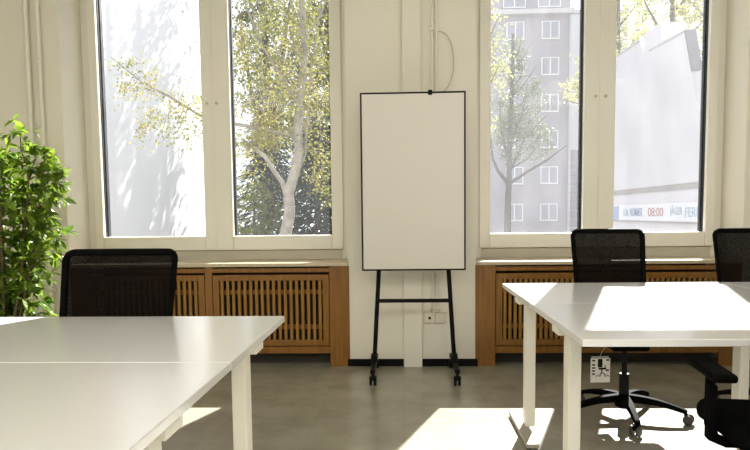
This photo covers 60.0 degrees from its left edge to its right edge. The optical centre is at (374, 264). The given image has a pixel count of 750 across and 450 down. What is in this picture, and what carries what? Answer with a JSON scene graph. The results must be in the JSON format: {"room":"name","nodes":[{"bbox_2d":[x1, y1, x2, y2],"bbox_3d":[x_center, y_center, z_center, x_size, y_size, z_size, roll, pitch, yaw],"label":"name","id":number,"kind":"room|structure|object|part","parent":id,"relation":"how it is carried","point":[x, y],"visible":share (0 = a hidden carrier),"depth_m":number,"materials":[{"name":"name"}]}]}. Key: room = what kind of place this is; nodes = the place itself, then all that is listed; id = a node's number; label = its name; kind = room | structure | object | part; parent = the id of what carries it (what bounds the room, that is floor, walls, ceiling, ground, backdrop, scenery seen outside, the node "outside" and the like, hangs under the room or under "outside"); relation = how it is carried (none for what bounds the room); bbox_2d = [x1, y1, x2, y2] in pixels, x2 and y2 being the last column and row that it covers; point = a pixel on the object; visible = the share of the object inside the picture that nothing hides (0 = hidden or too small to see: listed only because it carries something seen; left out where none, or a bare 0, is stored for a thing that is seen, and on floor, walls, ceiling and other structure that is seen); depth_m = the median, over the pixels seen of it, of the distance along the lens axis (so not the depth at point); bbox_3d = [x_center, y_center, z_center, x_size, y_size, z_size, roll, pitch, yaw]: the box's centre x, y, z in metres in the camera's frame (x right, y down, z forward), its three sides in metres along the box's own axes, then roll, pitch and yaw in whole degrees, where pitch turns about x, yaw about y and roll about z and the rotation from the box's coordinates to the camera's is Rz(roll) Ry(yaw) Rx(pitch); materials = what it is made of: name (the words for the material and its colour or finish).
{"room":"open-plan office","nodes":[
{"label":"open-plan office","id":0,"kind":"room"},
{"bbox_2d":[0,0,749,365],"bbox_3d":[0.464,-0.972,5.069,9.700,3.450,0.510,0,4,3],"label":"wall","id":1,"kind":"structure","parent":0,"point":[373,28],"depth_m":4.90,"materials":[{"name":"beige paint"}]},
{"bbox_2d":[22,0,43,316],"bbox_3d":[-2.595,-0.927,4.921,0.054,3.450,0.054,0,4,3],"label":"pipe","id":2,"kind":"object","parent":1,"relation":"attached to","point":[24,2],"visible":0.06,"depth_m":4.87,"materials":[{"name":"plastic"}]},
{"bbox_2d":[34,0,55,316],"bbox_3d":[-2.507,-0.928,4.920,0.048,3.450,0.050,0,4,3],"label":"pipe","id":3,"kind":"object","parent":1,"relation":"attached to","point":[39,57],"visible":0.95,"depth_m":4.88,"materials":[{"name":"plastic"}]},
{"bbox_2d":[79,0,347,267],"bbox_3d":[-1.282,-1.178,5.083,2.152,2.363,0.480,0,4,3],"label":"window","id":4,"kind":"structure","parent":1,"relation":"in","point":[221,246],"depth_m":5.22,"materials":[{"name":"beige paint"}]},
{"bbox_3d":[-1.262,-0.082,5.354,2.002,0.079,0.110,0,4,2],"label":"rail","id":5,"kind":"part","parent":4,"relation":"part of","materials":[{"name":"beige paint"}]},
{"bbox_3d":[-1.272,-0.010,5.122,2.152,0.028,0.375,0,4,2],"label":"sill","id":6,"kind":"part","parent":4,"relation":"part of","materials":[{"name":"white stone"}]},
{"bbox_2d":[401,0,421,366],"bbox_3d":[0.272,-0.949,4.801,0.138,3.450,0.045,0,4,3],"label":"trim","id":7,"kind":"structure","parent":1,"relation":"attached to","point":[410,9],"depth_m":4.75,"materials":[{"name":"beige paint"}]},
{"bbox_2d":[348,359,477,365],"bbox_3d":[0.290,0.734,5.053,0.987,0.055,0.224,0,4,3],"label":"baseboard","id":8,"kind":"object","parent":1,"relation":"attached to","point":[351,362],"visible":0.84,"depth_m":4.94,"materials":[{"name":"black plastic"}]},
{"bbox_2d":[424,312,434,322],"bbox_3d":[0.411,0.398,4.905,0.080,0.084,0.036,0,4,3],"label":"wall socket","id":9,"kind":"object","parent":1,"relation":"attached to","point":[429,317],"visible":1,"depth_m":4.89,"materials":[{"name":"plastic"}]},
{"bbox_2d":[430,0,434,305],"bbox_3d":[0.422,-1.175,4.783,0.032,3.000,0.032,0,4,3],"label":"pipe","id":10,"kind":"object","parent":1,"relation":"attached to","point":[431,27],"visible":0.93,"depth_m":4.75,"materials":[{"name":"plastic"}]},
{"bbox_2d":[429,306,440,312],"bbox_3d":[0.455,0.333,4.901,0.094,0.050,0.030,0,4,3],"label":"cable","id":11,"kind":"object","parent":1,"relation":"attached to","point":[432,307],"visible":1,"depth_m":4.89,"materials":[{"name":"plastic"}]},
{"bbox_2d":[435,0,438,306],"bbox_3d":[0.452,-1.175,4.781,0.034,3.000,0.034,0,4,3],"label":"pipe","id":12,"kind":"object","parent":1,"relation":"attached to","point":[436,25],"visible":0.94,"depth_m":4.75,"materials":[{"name":"plastic"}]},
{"bbox_2d":[438,31,453,90],"bbox_3d":[0.512,-1.498,4.746,0.132,0.475,0.021,0,4,6],"label":"loose wire","id":13,"kind":"object","parent":12,"relation":"attached to","point":[438,31],"visible":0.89,"depth_m":4.73,"materials":[{"name":"beige"}]},
{"bbox_2d":[436,312,445,322],"bbox_3d":[0.498,0.398,4.900,0.080,0.084,0.038,0,4,3],"label":"wall socket","id":14,"kind":"object","parent":1,"relation":"attached to","point":[440,316],"visible":1,"depth_m":4.89,"materials":[{"name":"plastic"}]},
{"bbox_2d":[476,0,726,264],"bbox_3d":[1.729,-1.201,4.952,1.950,2.363,0.480,0,4,3],"label":"window","id":15,"kind":"structure","parent":1,"relation":"in","point":[598,18],"depth_m":5.08,"materials":[{"name":"beige paint"}]},
{"bbox_3d":[1.739,-0.033,4.990,1.950,0.028,0.375,0,4,2],"label":"sill","id":16,"kind":"part","parent":15,"relation":"part of","materials":[{"name":"white stone"}]},
{"bbox_3d":[1.749,-0.105,5.223,1.800,0.079,0.110,0,4,2],"label":"rail","id":17,"kind":"part","parent":15,"relation":"part of","materials":[{"name":"beige paint"}]},
{"bbox_2d":[162,358,749,449],"bbox_3d":[0.292,1.157,0.756,9.700,0.120,9.150,0,4,3],"label":"floor","id":18,"kind":"structure","parent":0,"point":[295,405],"depth_m":3.86,"materials":[{"name":"concrete"}]},
{"bbox_2d":[0,113,77,316],"bbox_3d":[-2.305,-0.071,3.982,0.927,1.883,0.943,0,4,3],"label":"potted plant","id":19,"kind":"object","parent":18,"relation":"on","point":[29,245],"visible":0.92,"depth_m":3.93,"materials":[{"name":"green plant"}]},
{"bbox_3d":[-2.205,-0.036,3.828,0.201,1.220,0.245,0,4,2],"label":"stem","id":20,"kind":"part","parent":19,"relation":"part of","materials":[{"name":"plant"}]},
{"bbox_3d":[-2.251,-0.148,4.075,0.028,1.404,0.138,3,6,39],"label":"stem","id":21,"kind":"part","parent":19,"relation":"part of","materials":[{"name":"plant"}]},
{"bbox_3d":[-2.143,-0.007,3.903,0.312,1.151,0.021,2,5,26],"label":"stem","id":22,"kind":"part","parent":19,"relation":"part of","materials":[{"name":"plant"}]},
{"bbox_3d":[-2.124,-0.025,3.959,0.311,1.177,0.023,0,5,9],"label":"stem","id":23,"kind":"part","parent":19,"relation":"part of","materials":[{"name":"plant"}]},
{"bbox_3d":[-2.172,-0.077,4.071,0.253,1.264,0.024,-3,5,-29],"label":"stem","id":24,"kind":"part","parent":19,"relation":"part of","materials":[{"name":"plant"}]},
{"bbox_2d":[0,363,229,449],"bbox_3d":[-1.223,0.685,1.484,1.597,0.740,0.855,0,4,3],"label":"office desk","id":25,"kind":"object","parent":18,"relation":"on","point":[44,406],"visible":1,"depth_m":1.48,"materials":[{"name":"white laminate"}]},
{"bbox_3d":[-0.505,0.691,1.454,0.050,0.662,0.080,0,4,2],"label":"leg","id":26,"kind":"part","parent":25,"relation":"part of","materials":[{"name":"white metal"}]},
{"bbox_2d":[59,248,177,316],"bbox_3d":[-1.114,0.463,2.529,0.648,1.017,0.734,0,4,3],"label":"office chair","id":27,"kind":"object","parent":18,"relation":"on","point":[125,282],"visible":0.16,"depth_m":2.80,"materials":[{"name":"black fabric"}]},
{"bbox_2d":[0,316,284,449],"bbox_3d":[-1.186,0.618,2.336,1.597,0.740,0.842,0,4,3],"label":"office desk","id":28,"kind":"object","parent":18,"relation":"on","point":[232,340],"visible":1,"depth_m":2.25,"materials":[{"name":"white laminate"}]},
{"bbox_3d":[-0.468,0.624,2.305,0.050,0.662,0.080,0,4,2],"label":"leg","id":29,"kind":"part","parent":28,"relation":"part of","materials":[{"name":"white metal"}]},
{"bbox_2d":[173,266,349,365],"bbox_3d":[-1.264,0.389,5.115,2.154,0.767,0.260,0,4,3],"label":"radiator cover","id":30,"kind":"object","parent":18,"relation":"on","point":[313,302],"visible":0.41,"depth_m":4.97,"materials":[{"name":"orange wood"}]},
{"bbox_3d":[-1.750,0.048,4.994,0.899,0.033,0.022,0,4,2],"label":"rail","id":31,"kind":"part","parent":30,"relation":"part of","materials":[{"name":"orange wood"}]},
{"bbox_3d":[-1.747,0.354,5.015,0.891,0.547,0.024,0,4,2],"label":"grille panel","id":32,"kind":"part","parent":30,"relation":"part of","materials":[{"name":"orange wood"}]},
{"bbox_3d":[-1.270,0.348,4.997,0.056,0.667,0.030,0,4,2],"label":"post","id":33,"kind":"part","parent":30,"relation":"part of","materials":[{"name":"orange wood"}]},
{"bbox_3d":[-1.259,0.385,5.235,1.854,0.757,0.020,0,4,2],"label":"panel","id":34,"kind":"part","parent":30,"relation":"part of","materials":[{"name":"brown wood"}]},
{"bbox_3d":[-0.796,0.040,4.952,0.899,0.033,0.022,0,4,2],"label":"rail","id":35,"kind":"part","parent":30,"relation":"part of","materials":[{"name":"orange wood"}]},
{"bbox_3d":[-0.793,0.347,4.973,0.891,0.547,0.024,0,4,2],"label":"grille panel","id":36,"kind":"part","parent":30,"relation":"part of","materials":[{"name":"orange wood"}]},
{"bbox_3d":[-0.789,0.653,5.000,0.899,0.052,0.022,0,4,2],"label":"rail","id":37,"kind":"part","parent":30,"relation":"part of","materials":[{"name":"orange wood"}]},
{"bbox_3d":[-0.268,0.391,4.953,0.150,0.767,0.022,0,4,2],"label":"post","id":38,"kind":"part","parent":30,"relation":"part of","materials":[{"name":"orange wood"}]},
{"bbox_2d":[360,90,465,385],"bbox_3d":[0.270,-0.202,4.557,0.724,1.997,0.563,0,4,3],"label":"whiteboard","id":39,"kind":"object","parent":18,"relation":"on","point":[413,144],"visible":1,"depth_m":4.50,"materials":[{"name":"ceramic"}]},
{"bbox_3d":[0.013,0.021,4.592,0.083,1.346,0.033,-2,5,-18],"label":"leg","id":40,"kind":"part","parent":39,"relation":"part of","materials":[{"name":"black metal"}]},
{"bbox_3d":[0.265,-0.574,4.512,0.724,1.228,0.034,0,4,2],"label":"board frame","id":41,"kind":"part","parent":39,"relation":"part of","materials":[{"name":"black metal"}]},
{"bbox_3d":[0.532,0.017,4.569,0.083,1.346,0.033,1,5,23],"label":"leg","id":42,"kind":"part","parent":39,"relation":"part of","materials":[{"name":"black metal"}]},
{"bbox_2d":[475,264,732,365],"bbox_3d":[1.737,0.366,4.984,1.952,0.767,0.260,0,4,3],"label":"radiator cover","id":43,"kind":"object","parent":18,"relation":"on","point":[499,320],"visible":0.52,"depth_m":4.89,"materials":[{"name":"orange wood"}]},
{"bbox_3d":[0.832,0.382,4.905,0.150,0.767,0.022,0,4,2],"label":"post","id":44,"kind":"part","parent":43,"relation":"part of","materials":[{"name":"orange wood"}]},
{"bbox_3d":[1.302,0.024,4.860,0.798,0.033,0.022,0,4,2],"label":"rail","id":45,"kind":"part","parent":43,"relation":"part of","materials":[{"name":"orange wood"}]},
{"bbox_3d":[1.305,0.331,4.881,0.790,0.547,0.024,0,4,2],"label":"grille panel","id":46,"kind":"part","parent":43,"relation":"part of","materials":[{"name":"orange wood"}]},
{"bbox_3d":[1.308,0.637,4.908,0.798,0.052,0.022,0,4,2],"label":"rail","id":47,"kind":"part","parent":43,"relation":"part of","materials":[{"name":"orange wood"}]},
{"bbox_3d":[1.742,0.362,5.104,1.652,0.757,0.020,0,4,2],"label":"panel","id":48,"kind":"part","parent":43,"relation":"part of","materials":[{"name":"brown wood"}]},
{"bbox_3d":[1.731,0.325,4.865,0.056,0.667,0.030,0,4,2],"label":"post","id":49,"kind":"part","parent":43,"relation":"part of","materials":[{"name":"orange wood"}]},
{"bbox_3d":[2.161,0.630,4.871,0.798,0.052,0.022,0,4,2],"label":"rail","id":50,"kind":"part","parent":43,"relation":"part of","materials":[{"name":"orange wood"}]},
{"bbox_3d":[2.155,0.018,4.823,0.798,0.033,0.022,0,4,2],"label":"rail","id":51,"kind":"part","parent":43,"relation":"part of","materials":[{"name":"orange wood"}]},
{"bbox_3d":[2.158,0.324,4.844,0.790,0.547,0.024,0,4,2],"label":"grille panel","id":52,"kind":"part","parent":43,"relation":"part of","materials":[{"name":"orange wood"}]},
{"bbox_3d":[2.632,0.369,4.826,0.150,0.767,0.022,0,4,2],"label":"post","id":53,"kind":"part","parent":43,"relation":"part of","materials":[{"name":"orange wood"}]},
{"bbox_2d":[502,282,749,448],"bbox_3d":[1.365,0.506,3.420,1.255,0.740,0.863,0,4,3],"label":"office desk","id":54,"kind":"object","parent":18,"relation":"on","point":[526,294],"visible":0.77,"depth_m":3.39,"materials":[{"name":"white laminate"}]},
{"bbox_3d":[0.818,0.521,3.445,0.050,0.662,0.080,0,4,2],"label":"leg","id":55,"kind":"part","parent":54,"relation":"part of","materials":[{"name":"white metal"}]},
{"bbox_3d":[1.912,0.512,3.397,0.050,0.662,0.080,0,4,2],"label":"leg","id":56,"kind":"part","parent":54,"relation":"part of","materials":[{"name":"white metal"}]},
{"bbox_2d":[571,228,694,436],"bbox_3d":[1.404,0.329,3.665,0.672,1.051,0.788,0,4,4],"label":"office chair","id":57,"kind":"object","parent":18,"relation":"on","point":[612,255],"visible":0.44,"depth_m":3.95,"materials":[{"name":"black fabric"}]},
{"bbox_2d":[590,347,609,382],"bbox_3d":[1.200,0.514,3.391,0.164,0.187,0.058,-4,5,-35],"label":"tag","id":58,"kind":"object","parent":57,"relation":"hanging from","point":[600,366],"visible":0.98,"depth_m":3.37,"materials":[{"name":"white paper"}]},
{"bbox_2d":[592,359,608,376],"bbox_3d":[1.169,0.532,3.368,0.090,0.093,0.001,-1,4,-2],"label":"picture","id":59,"kind":"object","parent":58,"relation":"attached to","point":[600,361],"depth_m":3.37},
{"bbox_3d":[1.419,-0.004,3.955,0.444,0.432,0.156,0,4,4],"label":"backrest frame","id":60,"kind":"part","parent":57,"relation":"part of","materials":[{"name":"black plastic"}]},
{"bbox_2d":[531,302,749,449],"bbox_3d":[1.328,0.574,2.554,1.255,0.740,0.863,0,4,3],"label":"office desk","id":61,"kind":"object","parent":18,"relation":"on","point":[710,324],"visible":1,"depth_m":2.52,"materials":[{"name":"white laminate"}]},
{"bbox_3d":[0.781,0.589,2.579,0.050,0.662,0.080,0,4,2],"label":"leg","id":62,"kind":"part","parent":61,"relation":"part of","materials":[{"name":"white metal"}]},
{"bbox_2d":[688,357,749,449],"bbox_3d":[1.315,0.466,1.940,0.659,1.049,0.753,0,5,9],"label":"office chair","id":63,"kind":"object","parent":18,"relation":"on","point":[730,418],"visible":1,"depth_m":2.03,"materials":[{"name":"black plastic"}]},
{"bbox_3d":[1.141,0.456,2.036,0.200,0.242,0.057,0,5,9],"label":"armrest","id":64,"kind":"part","parent":63,"relation":"part of","materials":[{"name":"black plastic"}]},
{"bbox_3d":[1.340,0.511,2.014,0.512,0.102,0.497,0,5,9],"label":"seat","id":65,"kind":"part","parent":63,"relation":"part of","materials":[{"name":"black fabric"}]},
{"bbox_2d":[712,228,749,398],"bbox_3d":[2.307,0.321,3.689,0.681,1.044,0.788,0,4,6],"label":"office chair","id":66,"kind":"object","parent":18,"relation":"on","point":[731,246],"visible":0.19,"depth_m":4.00,"materials":[{"name":"black fabric"}]},
{"bbox_3d":[2.312,0.018,3.976,0.459,0.485,0.171,0,4,6],"label":"backrest frame","id":67,"kind":"part","parent":66,"relation":"part of","materials":[{"name":"black plastic"}]},
{"bbox_2d":[721,282,749,288],"bbox_3d":[2.626,0.497,3.359,1.254,0.740,0.851,0,4,3],"label":"office desk","id":68,"kind":"object","parent":18,"relation":"on","point":[741,284],"visible":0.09,"depth_m":3.69,"materials":[{"name":"white laminate"}]},
{"label":"outside","id":69,"kind":"structure","parent":0,"visible":0},
{"bbox_3d":[12.084,0.438,47.415,100.000,0.200,84.580,0,4,3],"label":"ground","id":70,"kind":"structure","parent":69,"visible":0},
{"bbox_2d":[102,0,205,260],"bbox_3d":[-8.561,-5.442,13.496,6.200,17.250,13.600,0,4,3],"label":"building","id":71,"kind":"structure","parent":70,"relation":"on","point":[158,192],"depth_m":15.95,"materials":[{"name":"stone"}]},
{"bbox_2d":[104,0,330,234],"bbox_3d":[-2.159,-2.109,10.050,3.865,10.999,2.194,0,4,3],"label":"birch tree","id":72,"kind":"object","parent":70,"relation":"on","point":[288,189],"visible":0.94,"depth_m":9.93,"materials":[{"name":"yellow plant"}]},
{"bbox_2d":[237,171,293,235],"bbox_3d":[-2.237,0.764,11.952,1.460,4.977,1.399,2,5,30],"label":"shrub","id":73,"kind":"object","parent":70,"relation":"on","point":[257,228],"visible":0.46,"depth_m":11.84,"materials":[{"name":"green plant"}]},
{"bbox_2d":[237,83,306,234],"bbox_3d":[-2.689,-0.949,17.111,3.056,7.600,3.024,0,4,3],"label":"evergreen tree","id":74,"kind":"object","parent":70,"relation":"on","point":[279,158],"visible":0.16,"depth_m":16.81,"materials":[{"name":"green plant"}]},
{"bbox_2d":[232,0,317,225],"bbox_3d":[-3.245,-4.292,20.151,2.934,13.805,3.092,0,4,3],"label":"deciduous tree","id":75,"kind":"object","parent":70,"relation":"on","point":[246,19],"visible":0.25,"depth_m":20.05,"materials":[{"name":"green plant"}]},
{"bbox_2d":[271,109,331,259],"bbox_3d":[-1.204,-0.037,13.569,2.898,6.300,2.922,0,4,3],"label":"evergreen tree","id":76,"kind":"object","parent":70,"relation":"on","point":[301,196],"visible":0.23,"depth_m":13.14,"materials":[{"name":"green plant"}]},
{"bbox_2d":[278,0,331,229],"bbox_3d":[-1.887,-5.653,23.293,4.304,16.001,4.148,-3,5,-28],"label":"deciduous tree","id":77,"kind":"object","parent":70,"relation":"on","point":[325,10],"visible":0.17,"depth_m":22.66,"materials":[{"name":"green plant"}]},
{"bbox_2d":[491,0,518,132],"bbox_3d":[1.828,-1.041,11.871,1.564,8.500,1.358,0,4,3],"label":"young tree","id":78,"kind":"object","parent":70,"relation":"on","point":[495,70],"visible":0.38,"depth_m":11.57,"materials":[{"name":"green plant"}]},
{"bbox_2d":[490,30,565,232],"bbox_3d":[5.507,-3.325,24.496,3.037,11.010,2.470,2,5,26],"label":"street tree","id":79,"kind":"object","parent":70,"relation":"on","point":[519,132],"visible":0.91,"depth_m":24.32,"materials":[{"name":"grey plant"}]},
{"bbox_2d":[490,0,574,257],"bbox_3d":[8.886,-12.385,56.651,13.400,24.000,12.450,0,4,3],"label":"apartment building","id":80,"kind":"structure","parent":70,"relation":"on","point":[540,199],"depth_m":50.70,"materials":[{"name":"stone"}]},
{"bbox_3d":[8.804,-19.887,56.066,13.400,0.350,12.450,0,4,2],"label":"cornice","id":81,"kind":"part","parent":80,"relation":"part of","materials":[{"name":"stone"}]},
{"bbox_2d":[558,32,621,111],"bbox_3d":[6.497,-2.328,19.639,1.884,9.755,1.389,1,5,20],"label":"young tree","id":82,"kind":"object","parent":70,"relation":"on","point":[574,85],"visible":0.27,"depth_m":19.39,"materials":[{"name":"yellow plant"}]},
{"bbox_2d":[570,8,629,231],"bbox_3d":[20.855,-13.093,67.250,7.700,23.500,8.200,0,4,3],"label":"building","id":83,"kind":"structure","parent":70,"relation":"on","point":[576,16],"depth_m":63.35,"materials":[{"name":"stone"}]},
{"bbox_3d":[20.728,-24.657,66.348,7.700,0.300,8.200,0,4,2],"label":"cornice","id":84,"kind":"part","parent":83,"relation":"part of","materials":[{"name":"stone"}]},
{"bbox_2d":[616,0,659,53],"bbox_3d":[17.516,-11.530,47.681,5.335,23.501,4.360,0,4,3],"label":"deciduous tree","id":85,"kind":"object","parent":70,"relation":"on","point":[619,14],"visible":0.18,"depth_m":46.92,"materials":[{"name":"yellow plant"}]},
{"bbox_2d":[613,22,701,256],"bbox_3d":[12.320,-2.489,19.304,7.030,10.000,14.900,0,4,3],"label":"building","id":86,"kind":"structure","parent":70,"relation":"on","point":[658,95],"depth_m":20.26,"materials":[{"name":"stone"}]},
{"bbox_2d":[613,202,697,223],"bbox_3d":[8.771,-1.505,18.831,0.055,0.590,11.500,0,4,3],"label":"shop sign","id":87,"kind":"object","parent":86,"relation":"attached to","point":[685,213],"visible":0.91,"depth_m":20.14,"materials":[{"name":"grey"}]},
{"bbox_2d":[623,0,702,54],"bbox_3d":[16.692,-9.742,36.706,5.550,21.660,4.454,0,4,3],"label":"deciduous tree","id":88,"kind":"object","parent":70,"relation":"on","point":[672,15],"visible":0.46,"depth_m":36.30,"materials":[{"name":"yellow plant"}]},
{"bbox_2d":[675,0,702,57],"bbox_3d":[21.405,-10.286,42.105,5.728,21.802,4.615,0,4,3],"label":"deciduous tree","id":89,"kind":"object","parent":70,"relation":"on","point":[700,20],"visible":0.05,"depth_m":41.51,"materials":[{"name":"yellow plant"}]}
]}

